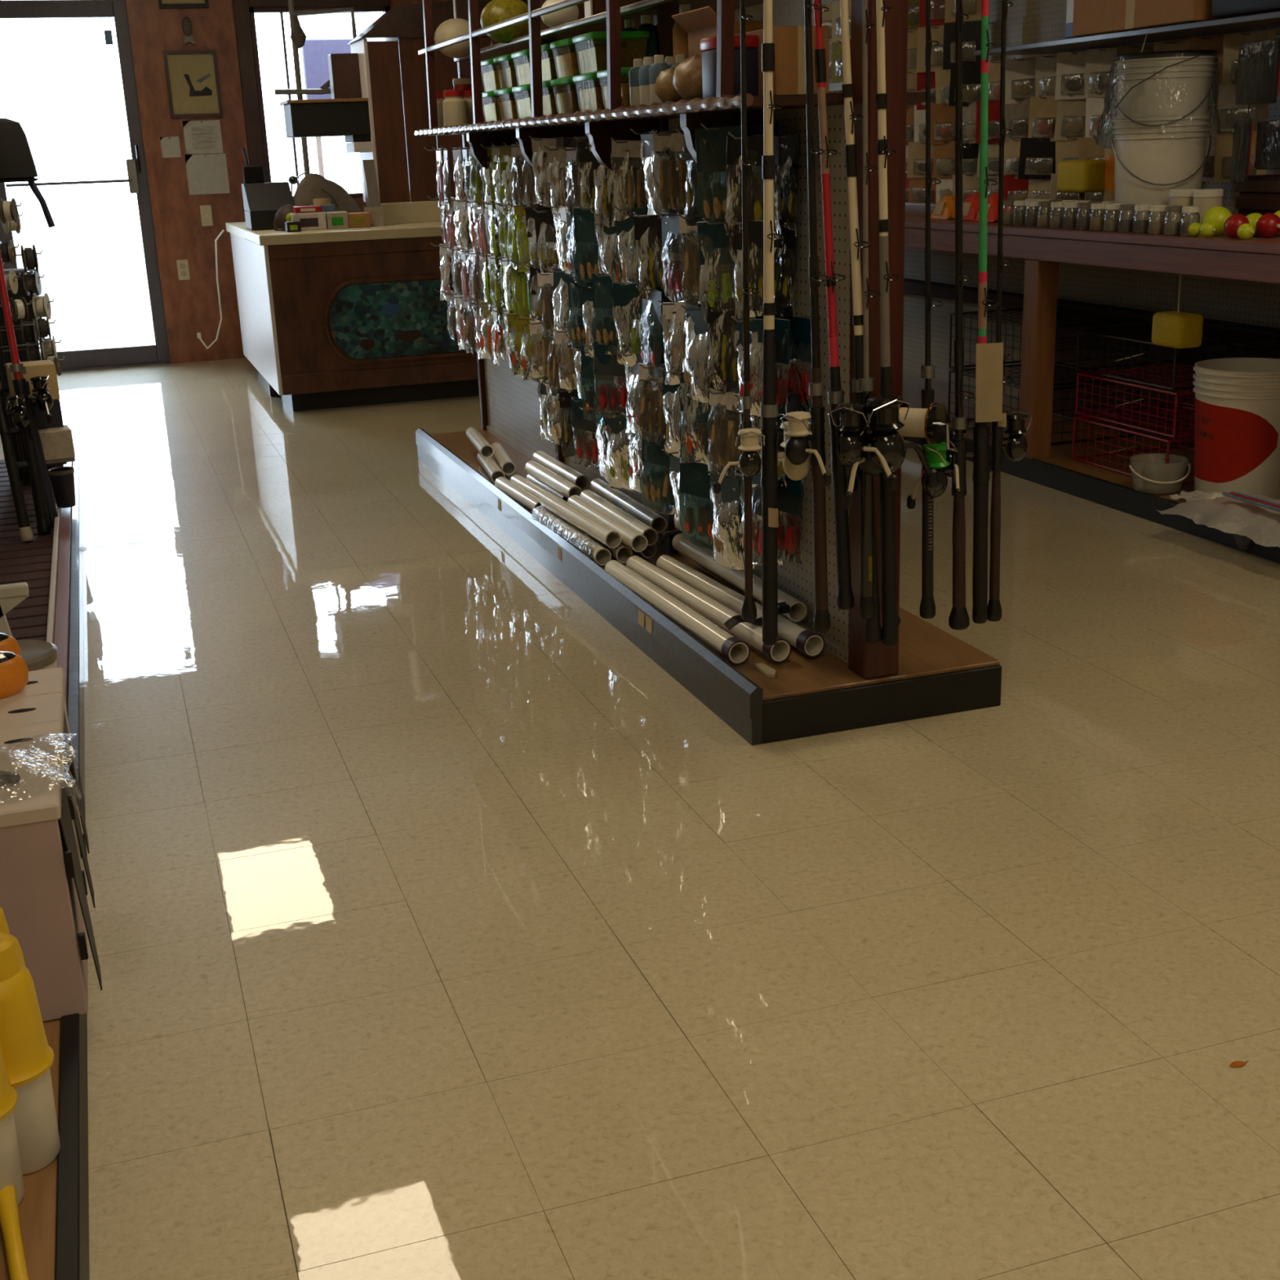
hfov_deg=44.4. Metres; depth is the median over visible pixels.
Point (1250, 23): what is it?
shelf
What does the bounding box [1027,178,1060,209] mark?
pack
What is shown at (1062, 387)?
trap
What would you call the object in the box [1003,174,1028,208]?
pack
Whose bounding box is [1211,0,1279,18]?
case
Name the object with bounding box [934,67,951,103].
pack
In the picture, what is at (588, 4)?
card
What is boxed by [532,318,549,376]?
bag
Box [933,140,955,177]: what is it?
pack
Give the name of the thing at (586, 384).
bag
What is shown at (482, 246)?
bag
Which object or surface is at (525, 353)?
bag
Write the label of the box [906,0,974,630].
fishing rod
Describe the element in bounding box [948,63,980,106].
pack
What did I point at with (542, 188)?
bag
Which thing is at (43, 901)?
carton
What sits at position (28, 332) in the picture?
spool
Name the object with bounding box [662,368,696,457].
bag
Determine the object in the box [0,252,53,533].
fishing rod
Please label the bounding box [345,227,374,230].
paper sheet
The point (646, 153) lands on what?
bag
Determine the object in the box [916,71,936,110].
pack
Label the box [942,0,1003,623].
fishing rod
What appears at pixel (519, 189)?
bag
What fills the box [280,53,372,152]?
shelf
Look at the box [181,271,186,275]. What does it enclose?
receptacle
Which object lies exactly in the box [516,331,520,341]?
bag
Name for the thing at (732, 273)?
bag
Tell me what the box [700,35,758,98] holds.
canister
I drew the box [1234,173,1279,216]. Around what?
crate
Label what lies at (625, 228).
bag
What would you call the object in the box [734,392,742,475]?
bag
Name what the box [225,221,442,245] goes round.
countertop
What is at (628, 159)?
bag
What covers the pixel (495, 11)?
float
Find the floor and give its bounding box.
[0,357,1279,1279]
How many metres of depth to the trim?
10.04 m
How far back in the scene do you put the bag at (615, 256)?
4.48 m
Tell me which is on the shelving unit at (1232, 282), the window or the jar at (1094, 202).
the jar at (1094, 202)
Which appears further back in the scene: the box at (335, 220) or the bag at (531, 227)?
the box at (335, 220)
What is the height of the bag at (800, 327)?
0.220 m
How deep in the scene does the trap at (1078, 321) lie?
6.34 m
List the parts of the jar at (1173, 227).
lid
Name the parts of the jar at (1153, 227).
lid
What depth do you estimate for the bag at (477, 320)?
6.11 m
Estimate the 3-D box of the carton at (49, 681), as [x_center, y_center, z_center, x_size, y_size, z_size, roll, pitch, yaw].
[-1.228,0.257,2.712,0.482,0.333,0.149,-8,18,-17]
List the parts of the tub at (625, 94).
lid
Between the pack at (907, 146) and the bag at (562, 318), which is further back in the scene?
the pack at (907, 146)
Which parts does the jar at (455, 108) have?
lid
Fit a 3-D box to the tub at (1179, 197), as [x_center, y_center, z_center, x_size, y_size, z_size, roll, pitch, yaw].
[1.799,-1.425,5.203,0.094,0.135,0.093,-8,18,-17]
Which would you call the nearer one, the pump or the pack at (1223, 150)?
the pump
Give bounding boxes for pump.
[0,1185,29,1279]
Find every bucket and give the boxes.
[16,639,57,671]
[1111,113,1212,221]
[1112,49,1217,126]
[1128,454,1191,493]
[1192,357,1279,499]
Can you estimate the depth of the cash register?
8.48 m
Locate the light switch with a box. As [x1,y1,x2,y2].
[200,204,213,226]
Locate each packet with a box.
[930,195,955,219]
[954,192,979,220]
[972,192,1013,222]
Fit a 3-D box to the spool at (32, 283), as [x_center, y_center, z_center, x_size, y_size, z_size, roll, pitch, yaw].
[-2.196,-1.293,5.669,0.044,0.096,0.096,-5,18,-9]
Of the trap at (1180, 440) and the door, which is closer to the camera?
the trap at (1180, 440)
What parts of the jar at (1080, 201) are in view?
lid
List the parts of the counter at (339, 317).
panel, panel, rail, panel, rail, panel moulding, reef panel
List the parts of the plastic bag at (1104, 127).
draw cord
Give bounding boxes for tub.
[480,57,526,91]
[482,90,531,122]
[493,53,555,120]
[511,48,577,118]
[541,44,599,115]
[550,38,622,114]
[572,31,648,111]
[596,66,631,108]
[1108,209,1115,215]
[1167,188,1197,222]
[1191,188,1223,225]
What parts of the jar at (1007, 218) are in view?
lid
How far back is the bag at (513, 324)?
5.52 m
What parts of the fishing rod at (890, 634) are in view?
knob, reel seat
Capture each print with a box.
[158,0,208,8]
[163,49,222,118]
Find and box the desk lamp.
[288,171,306,195]
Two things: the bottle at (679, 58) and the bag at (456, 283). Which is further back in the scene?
the bag at (456, 283)
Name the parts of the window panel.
post, panel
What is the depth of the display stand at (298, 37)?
9.54 m
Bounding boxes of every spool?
[0,197,18,223]
[0,211,21,234]
[0,240,16,265]
[4,269,17,293]
[8,297,28,321]
[20,244,38,272]
[20,318,37,344]
[22,268,41,296]
[26,339,41,361]
[31,293,51,319]
[34,315,51,340]
[40,335,57,359]
[43,353,61,375]
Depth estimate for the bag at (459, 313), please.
6.39 m
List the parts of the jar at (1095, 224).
lid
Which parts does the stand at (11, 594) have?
leg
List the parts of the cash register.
drawer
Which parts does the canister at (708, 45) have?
lid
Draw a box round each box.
[5,359,63,432]
[38,424,75,464]
[284,221,301,231]
[290,211,327,231]
[310,204,335,212]
[324,211,349,229]
[347,212,371,228]
[1064,0,1084,38]
[1072,0,1222,35]
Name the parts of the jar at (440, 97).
lid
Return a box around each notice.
[182,120,223,154]
[184,153,230,195]
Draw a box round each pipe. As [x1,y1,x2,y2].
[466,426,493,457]
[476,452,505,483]
[490,442,515,475]
[494,476,548,511]
[510,474,549,497]
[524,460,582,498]
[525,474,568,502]
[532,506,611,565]
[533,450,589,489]
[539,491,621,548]
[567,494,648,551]
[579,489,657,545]
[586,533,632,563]
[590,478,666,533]
[604,560,750,664]
[626,555,791,662]
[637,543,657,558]
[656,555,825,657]
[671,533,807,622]
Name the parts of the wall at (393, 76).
panel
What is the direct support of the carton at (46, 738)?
on the rack at (53, 1208)
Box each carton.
[0,666,86,848]
[0,693,88,899]
[0,720,95,942]
[0,752,102,1022]
[671,5,763,57]
[734,25,829,95]
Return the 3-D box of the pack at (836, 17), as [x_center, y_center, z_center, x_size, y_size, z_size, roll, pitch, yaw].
[1.058,-3.195,8.088,0.022,0.197,0.200,-16,22,-38]
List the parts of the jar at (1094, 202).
lid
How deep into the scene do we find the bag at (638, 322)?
4.29 m
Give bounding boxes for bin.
[0,268,62,480]
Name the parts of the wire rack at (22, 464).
post, post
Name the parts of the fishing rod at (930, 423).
reel seat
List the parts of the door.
rail, rail, pull handle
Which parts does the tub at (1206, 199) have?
lid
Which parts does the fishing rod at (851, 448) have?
knob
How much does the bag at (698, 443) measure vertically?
0.230 m
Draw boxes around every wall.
[0,0,643,363]
[347,0,579,224]
[733,0,1008,397]
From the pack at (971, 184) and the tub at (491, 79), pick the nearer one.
the tub at (491, 79)
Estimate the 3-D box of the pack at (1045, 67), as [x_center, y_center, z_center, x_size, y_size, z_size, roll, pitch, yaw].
[1.705,-2.318,6.471,0.025,0.183,0.201,-14,21,-34]
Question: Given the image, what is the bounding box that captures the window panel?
[302,38,352,177]
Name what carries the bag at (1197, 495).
on the shelving unit at (1232, 282)
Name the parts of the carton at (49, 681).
lid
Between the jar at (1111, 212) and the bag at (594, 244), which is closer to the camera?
the bag at (594, 244)
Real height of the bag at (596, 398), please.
0.220 m
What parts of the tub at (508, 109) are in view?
bait tub, lid, lid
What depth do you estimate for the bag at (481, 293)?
6.38 m
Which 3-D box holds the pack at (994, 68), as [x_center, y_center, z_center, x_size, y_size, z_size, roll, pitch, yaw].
[1.566,-2.426,6.829,0.026,0.185,0.172,-16,22,-38]
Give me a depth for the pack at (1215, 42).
5.54 m
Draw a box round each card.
[584,0,592,17]
[1222,491,1279,511]
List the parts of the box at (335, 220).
label panel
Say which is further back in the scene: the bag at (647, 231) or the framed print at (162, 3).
the framed print at (162, 3)
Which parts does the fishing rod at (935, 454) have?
knob, reel seat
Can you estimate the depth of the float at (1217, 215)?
4.90 m
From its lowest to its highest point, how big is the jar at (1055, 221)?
0.091 m
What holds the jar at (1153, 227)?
on the shelving unit at (1232, 282)
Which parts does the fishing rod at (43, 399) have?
reel seat, knob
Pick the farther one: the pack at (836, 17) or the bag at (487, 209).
the pack at (836, 17)
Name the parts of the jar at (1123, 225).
lid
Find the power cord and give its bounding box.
[196,229,224,349]
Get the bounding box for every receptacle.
[180,263,185,269]
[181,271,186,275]
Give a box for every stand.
[0,582,29,636]
[274,0,356,176]
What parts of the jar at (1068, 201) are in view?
lid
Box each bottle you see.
[0,906,25,966]
[0,932,60,1174]
[0,1041,24,1204]
[620,19,637,83]
[628,58,643,106]
[634,14,657,65]
[638,57,653,105]
[648,54,669,104]
[665,56,675,68]
[671,54,685,67]
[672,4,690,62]
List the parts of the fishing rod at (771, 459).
reel seat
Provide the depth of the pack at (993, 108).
6.88 m
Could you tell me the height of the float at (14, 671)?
0.076 m
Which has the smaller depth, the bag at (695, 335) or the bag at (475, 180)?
the bag at (695, 335)
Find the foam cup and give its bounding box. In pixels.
[48,466,75,507]
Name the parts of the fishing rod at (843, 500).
reel seat, knob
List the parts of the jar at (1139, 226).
lid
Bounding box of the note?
[160,136,181,157]
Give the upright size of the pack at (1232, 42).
0.187 m
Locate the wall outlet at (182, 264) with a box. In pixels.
[176,259,190,279]
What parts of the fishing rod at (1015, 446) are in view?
reel seat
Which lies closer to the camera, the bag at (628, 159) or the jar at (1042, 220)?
the bag at (628, 159)
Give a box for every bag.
[0,770,20,785]
[58,755,81,811]
[435,148,444,208]
[439,244,450,302]
[440,198,447,244]
[443,148,451,210]
[444,198,456,258]
[446,290,456,342]
[450,246,462,295]
[453,147,465,199]
[453,198,469,253]
[453,292,465,350]
[457,250,462,295]
[460,248,469,300]
[461,294,475,355]
[462,146,471,199]
[464,196,471,244]
[466,200,478,260]
[466,244,477,292]
[468,146,482,208]
[468,292,476,351]
[469,248,478,311]
[471,247,479,299]
[472,199,481,253]
[472,298,486,359]
[473,295,482,351]
[474,200,488,265]
[479,291,484,301]
[480,165,484,199]
[480,301,493,360]
[481,253,491,311]
[482,147,495,209]
[487,208,490,252]
[487,253,502,315]
[488,201,497,262]
[490,300,505,359]
[490,304,500,365]
[491,145,507,209]
[493,208,499,250]
[496,202,507,256]
[497,250,503,306]
[499,145,520,212]
[500,253,515,311]
[502,256,514,313]
[502,304,516,342]
[502,307,516,368]
[506,201,520,255]
[506,203,517,269]
[506,313,528,375]
[509,258,530,317]
[511,144,526,210]
[512,204,537,271]
[516,203,531,261]
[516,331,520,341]
[520,316,541,382]
[521,153,547,206]
[524,204,550,268]
[524,261,540,319]
[528,336,542,373]
[529,264,554,321]
[529,320,548,383]
[531,137,557,207]
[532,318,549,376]
[533,209,559,272]
[537,272,554,337]
[537,375,549,439]
[540,334,550,345]
[546,147,568,217]
[546,209,574,268]
[546,326,560,395]
[546,380,568,445]
[551,267,576,346]
[553,204,569,273]
[553,329,577,392]
[555,137,564,169]
[557,388,586,458]
[559,146,577,197]
[563,136,586,168]
[564,302,577,319]
[565,146,580,212]
[566,205,588,283]
[566,344,573,379]
[567,274,598,351]
[569,241,574,249]
[570,396,599,468]
[571,346,598,389]
[573,207,613,288]
[573,338,598,404]
[576,139,595,218]
[579,344,618,423]
[581,280,612,359]
[587,398,596,466]
[588,242,597,254]
[589,245,596,257]
[591,273,626,355]
[592,154,621,227]
[592,341,631,417]
[594,217,622,285]
[595,404,613,482]
[601,411,635,492]
[607,376,625,392]
[610,140,644,221]
[611,310,643,342]
[612,282,648,366]
[613,248,618,264]
[613,340,641,413]
[615,413,628,459]
[616,207,648,283]
[623,157,631,206]
[625,206,638,257]
[625,351,645,437]
[626,423,650,493]
[630,282,664,358]
[633,214,669,299]
[634,178,648,207]
[635,363,666,446]
[640,130,666,214]
[640,288,663,377]
[640,426,675,514]
[648,351,665,411]
[649,413,657,475]
[651,423,694,510]
[652,133,686,219]
[656,363,676,417]
[658,130,677,213]
[660,210,687,302]
[660,293,698,362]
[661,302,690,385]
[661,324,669,351]
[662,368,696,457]
[669,453,697,537]
[673,151,687,213]
[675,130,684,213]
[678,454,723,549]
[679,214,719,304]
[679,371,724,468]
[682,134,710,228]
[682,300,708,354]
[682,302,709,403]
[684,233,698,300]
[693,413,712,454]
[694,124,741,219]
[694,215,728,304]
[695,454,728,545]
[696,221,733,320]
[697,303,707,363]
[698,413,711,419]
[706,297,742,392]
[706,387,739,477]
[709,175,715,215]
[709,471,744,570]
[711,124,763,221]
[718,264,732,297]
[724,134,763,235]
[727,474,755,568]
[728,220,763,319]
[731,264,734,297]
[733,318,763,417]
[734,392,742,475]
[739,472,761,564]
[741,396,777,489]
[750,363,762,374]
[751,122,780,135]
[752,134,782,238]
[756,510,782,565]
[760,317,791,415]
[773,218,798,320]
[774,316,811,412]
[775,133,799,238]
[776,404,787,488]
[777,475,804,564]
[786,392,803,483]
[1095,53,1219,148]
[1156,492,1279,547]
[1168,488,1212,502]
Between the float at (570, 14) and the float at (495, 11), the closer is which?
the float at (570, 14)
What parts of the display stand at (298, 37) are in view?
arm, arm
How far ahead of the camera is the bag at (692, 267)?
3.78 m
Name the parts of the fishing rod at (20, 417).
reel seat, knob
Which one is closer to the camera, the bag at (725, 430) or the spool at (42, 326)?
the bag at (725, 430)
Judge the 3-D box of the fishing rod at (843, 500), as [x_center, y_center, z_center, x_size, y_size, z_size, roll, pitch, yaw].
[0.401,-1.032,3.029,0.143,2.048,0.152,-17,23,-39]
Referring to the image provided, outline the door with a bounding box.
[0,0,170,372]
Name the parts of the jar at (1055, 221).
lid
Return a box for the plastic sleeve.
[535,505,609,557]
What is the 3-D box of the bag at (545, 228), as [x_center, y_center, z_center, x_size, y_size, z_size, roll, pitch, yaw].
[-0.282,-1.254,4.948,0.130,0.199,0.027,14,24,42]
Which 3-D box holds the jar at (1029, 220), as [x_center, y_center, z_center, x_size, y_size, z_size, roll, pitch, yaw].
[1.448,-1.570,5.780,0.060,0.091,0.058,-8,18,-17]
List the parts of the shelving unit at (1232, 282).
leg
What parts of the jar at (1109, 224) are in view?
lid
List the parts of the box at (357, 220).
label panel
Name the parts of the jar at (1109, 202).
lid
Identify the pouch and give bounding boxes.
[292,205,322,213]
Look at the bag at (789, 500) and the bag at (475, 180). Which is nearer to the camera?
the bag at (789, 500)
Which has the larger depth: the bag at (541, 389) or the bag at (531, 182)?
the bag at (541, 389)
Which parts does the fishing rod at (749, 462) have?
knob, reel seat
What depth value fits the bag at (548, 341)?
5.53 m
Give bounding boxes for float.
[0,632,21,656]
[0,650,28,699]
[434,0,470,57]
[480,0,528,43]
[541,0,578,27]
[1057,160,1105,214]
[1151,274,1203,348]
[1186,222,1200,236]
[1199,222,1216,237]
[1201,206,1231,235]
[1223,213,1249,238]
[1236,223,1254,239]
[1245,213,1262,235]
[1255,213,1279,237]
[1274,209,1279,235]
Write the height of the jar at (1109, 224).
0.091 m
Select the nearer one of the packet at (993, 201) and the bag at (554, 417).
the bag at (554, 417)
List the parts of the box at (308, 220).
label panel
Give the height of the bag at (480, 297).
0.234 m
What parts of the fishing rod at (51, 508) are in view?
reel seat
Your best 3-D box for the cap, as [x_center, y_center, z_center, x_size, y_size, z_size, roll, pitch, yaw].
[-1.847,-2.233,8.289,0.180,0.130,0.244,-8,18,-17]
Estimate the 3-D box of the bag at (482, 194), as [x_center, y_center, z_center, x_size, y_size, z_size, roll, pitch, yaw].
[-0.590,-1.761,5.949,0.035,0.209,0.128,-7,18,-16]
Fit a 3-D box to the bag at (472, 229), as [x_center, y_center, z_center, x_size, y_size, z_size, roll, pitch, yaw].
[-0.637,-1.560,5.993,0.029,0.236,0.094,-4,18,-6]
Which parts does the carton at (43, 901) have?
lid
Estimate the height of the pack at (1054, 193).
0.150 m
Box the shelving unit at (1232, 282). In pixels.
[821,0,1279,563]
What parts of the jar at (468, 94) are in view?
lid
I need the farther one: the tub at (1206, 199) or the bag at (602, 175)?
the tub at (1206, 199)
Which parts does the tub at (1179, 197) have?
lid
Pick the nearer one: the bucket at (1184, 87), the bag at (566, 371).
the bag at (566, 371)
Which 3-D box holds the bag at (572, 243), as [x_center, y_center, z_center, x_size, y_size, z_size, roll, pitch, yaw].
[-0.195,-1.267,4.980,0.128,0.200,0.027,12,22,37]
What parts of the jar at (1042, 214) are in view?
lid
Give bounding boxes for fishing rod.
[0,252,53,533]
[0,295,57,527]
[0,381,35,542]
[712,0,764,621]
[760,0,811,645]
[780,0,831,631]
[813,0,882,609]
[827,0,900,645]
[830,0,897,618]
[840,0,938,643]
[897,0,958,618]
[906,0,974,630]
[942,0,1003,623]
[986,0,1032,621]
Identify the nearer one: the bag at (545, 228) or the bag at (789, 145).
the bag at (789, 145)
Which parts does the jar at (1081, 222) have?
lid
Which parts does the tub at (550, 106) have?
bait tub, lid, lid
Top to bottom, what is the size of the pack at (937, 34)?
0.197 m
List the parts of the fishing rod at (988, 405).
knob, reel seat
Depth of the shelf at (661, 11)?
4.43 m
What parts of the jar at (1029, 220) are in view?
lid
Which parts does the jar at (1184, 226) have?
lid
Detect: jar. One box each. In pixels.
[436,92,444,127]
[442,89,468,126]
[452,77,471,90]
[464,90,473,124]
[1003,200,1017,225]
[1012,200,1029,226]
[1024,198,1039,214]
[1024,200,1041,226]
[1035,199,1052,215]
[1036,200,1053,227]
[1048,199,1064,216]
[1048,201,1066,228]
[1060,200,1077,216]
[1062,201,1079,229]
[1073,200,1090,217]
[1075,202,1093,230]
[1086,200,1104,217]
[1088,203,1107,231]
[1100,200,1115,218]
[1102,203,1122,231]
[1108,200,1115,215]
[1117,204,1137,232]
[1132,204,1151,233]
[1147,204,1167,235]
[1163,205,1183,235]
[1179,206,1199,236]
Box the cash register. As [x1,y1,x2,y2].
[241,146,294,231]
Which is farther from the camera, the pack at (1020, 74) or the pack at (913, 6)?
the pack at (913, 6)
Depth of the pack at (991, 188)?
6.99 m
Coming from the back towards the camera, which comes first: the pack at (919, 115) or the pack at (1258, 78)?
the pack at (919, 115)
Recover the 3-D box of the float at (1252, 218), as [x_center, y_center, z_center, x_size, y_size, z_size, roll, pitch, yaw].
[1.904,-1.287,4.862,0.074,0.070,0.075,6,19,25]
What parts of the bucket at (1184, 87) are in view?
bail handle, lid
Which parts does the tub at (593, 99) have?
lid, bait tub, lid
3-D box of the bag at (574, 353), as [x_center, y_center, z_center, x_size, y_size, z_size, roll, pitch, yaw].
[-0.170,-0.873,4.926,0.030,0.208,0.128,-16,22,-38]
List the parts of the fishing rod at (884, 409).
knob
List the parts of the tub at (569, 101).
lid, bait tub, lid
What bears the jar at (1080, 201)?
on the shelving unit at (1232, 282)
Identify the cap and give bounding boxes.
[273,204,296,231]
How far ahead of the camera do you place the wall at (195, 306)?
10.18 m
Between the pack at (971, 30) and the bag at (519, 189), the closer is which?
the bag at (519, 189)
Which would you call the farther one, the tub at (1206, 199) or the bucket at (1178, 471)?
the bucket at (1178, 471)
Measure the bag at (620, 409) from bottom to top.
0.220 m
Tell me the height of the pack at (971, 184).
0.146 m
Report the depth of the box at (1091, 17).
5.53 m
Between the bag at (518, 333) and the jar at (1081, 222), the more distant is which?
the bag at (518, 333)
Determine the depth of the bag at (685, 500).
4.10 m
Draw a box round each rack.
[0,202,66,485]
[0,447,89,1279]
[362,160,384,226]
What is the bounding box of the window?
[231,0,390,198]
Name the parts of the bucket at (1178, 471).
bail handle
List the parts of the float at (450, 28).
cord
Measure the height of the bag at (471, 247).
0.237 m
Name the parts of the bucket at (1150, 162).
bail handle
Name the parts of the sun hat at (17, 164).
crown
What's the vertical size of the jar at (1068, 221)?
0.091 m
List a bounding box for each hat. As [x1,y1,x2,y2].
[0,118,55,227]
[293,173,360,213]
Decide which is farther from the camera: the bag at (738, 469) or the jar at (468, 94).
the jar at (468, 94)
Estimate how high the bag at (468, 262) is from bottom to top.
0.208 m
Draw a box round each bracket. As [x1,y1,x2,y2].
[660,529,683,544]
[755,662,775,677]
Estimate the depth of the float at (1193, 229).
4.93 m
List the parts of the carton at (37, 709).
lid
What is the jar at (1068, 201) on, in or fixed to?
on the shelving unit at (1232, 282)
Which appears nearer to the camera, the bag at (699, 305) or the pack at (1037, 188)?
the bag at (699, 305)
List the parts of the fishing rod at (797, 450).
reel seat, knob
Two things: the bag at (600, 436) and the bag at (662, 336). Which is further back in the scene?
the bag at (600, 436)
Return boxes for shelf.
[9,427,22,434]
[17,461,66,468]
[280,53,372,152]
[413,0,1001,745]
[453,0,775,62]
[973,10,1279,55]
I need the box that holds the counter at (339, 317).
[225,221,479,411]
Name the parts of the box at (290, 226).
label panel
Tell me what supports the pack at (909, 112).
hanging from the shelving unit at (1232, 282)
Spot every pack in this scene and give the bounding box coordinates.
[812,3,838,43]
[829,44,839,83]
[831,0,851,42]
[831,41,843,82]
[905,145,908,173]
[905,173,911,203]
[906,30,917,74]
[906,71,916,106]
[906,106,914,145]
[906,141,933,177]
[907,0,933,30]
[908,173,936,204]
[914,105,925,142]
[916,26,943,72]
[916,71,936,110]
[919,0,955,26]
[930,102,955,144]
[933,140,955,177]
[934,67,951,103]
[935,177,952,204]
[942,20,981,69]
[944,0,981,22]
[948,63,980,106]
[952,173,979,204]
[962,101,976,144]
[962,142,979,173]
[975,99,999,143]
[976,142,999,177]
[987,61,1005,100]
[987,177,998,197]
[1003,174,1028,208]
[1004,57,1035,104]
[1004,97,1030,142]
[1004,138,1021,178]
[1017,137,1055,179]
[1027,95,1057,141]
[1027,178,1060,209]
[1035,54,1057,96]
[1048,173,1078,209]
[1053,98,1086,141]
[1054,50,1086,99]
[1055,136,1084,173]
[1079,136,1104,159]
[1084,47,1116,97]
[1084,93,1104,137]
[1084,191,1102,210]
[1115,44,1154,56]
[1154,40,1188,51]
[1187,35,1223,83]
[1202,137,1215,181]
[1208,82,1268,137]
[1213,130,1266,182]
[1222,29,1276,84]
[1230,21,1279,182]
[1235,22,1279,105]
[1253,120,1279,169]
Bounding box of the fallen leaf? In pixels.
[1229,1060,1248,1066]
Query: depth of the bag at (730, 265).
3.79 m
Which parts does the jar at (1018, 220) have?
lid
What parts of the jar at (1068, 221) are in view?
lid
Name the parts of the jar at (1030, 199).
lid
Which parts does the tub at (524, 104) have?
bait tub, lid, lid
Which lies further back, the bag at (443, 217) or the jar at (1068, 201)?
the bag at (443, 217)
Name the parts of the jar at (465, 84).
lid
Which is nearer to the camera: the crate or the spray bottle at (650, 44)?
the spray bottle at (650, 44)
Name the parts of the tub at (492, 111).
lid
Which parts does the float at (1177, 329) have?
cord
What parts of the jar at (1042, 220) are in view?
lid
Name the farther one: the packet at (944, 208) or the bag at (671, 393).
the packet at (944, 208)
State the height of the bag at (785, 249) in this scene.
0.223 m
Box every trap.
[947,363,1139,444]
[949,306,1143,386]
[1071,405,1195,485]
[1075,324,1279,391]
[1075,363,1195,438]
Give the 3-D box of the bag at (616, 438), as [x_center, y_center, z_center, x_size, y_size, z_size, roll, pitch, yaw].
[-0.060,-0.547,4.575,0.038,0.230,0.152,-13,20,-30]
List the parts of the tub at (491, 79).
lid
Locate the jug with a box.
[1102,90,1117,215]
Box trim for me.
[125,0,178,364]
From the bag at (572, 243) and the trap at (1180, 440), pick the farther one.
the trap at (1180, 440)
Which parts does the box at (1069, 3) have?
label panel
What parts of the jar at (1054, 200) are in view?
lid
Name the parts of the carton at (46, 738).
lid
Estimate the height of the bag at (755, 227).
0.218 m
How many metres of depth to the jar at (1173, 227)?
5.02 m

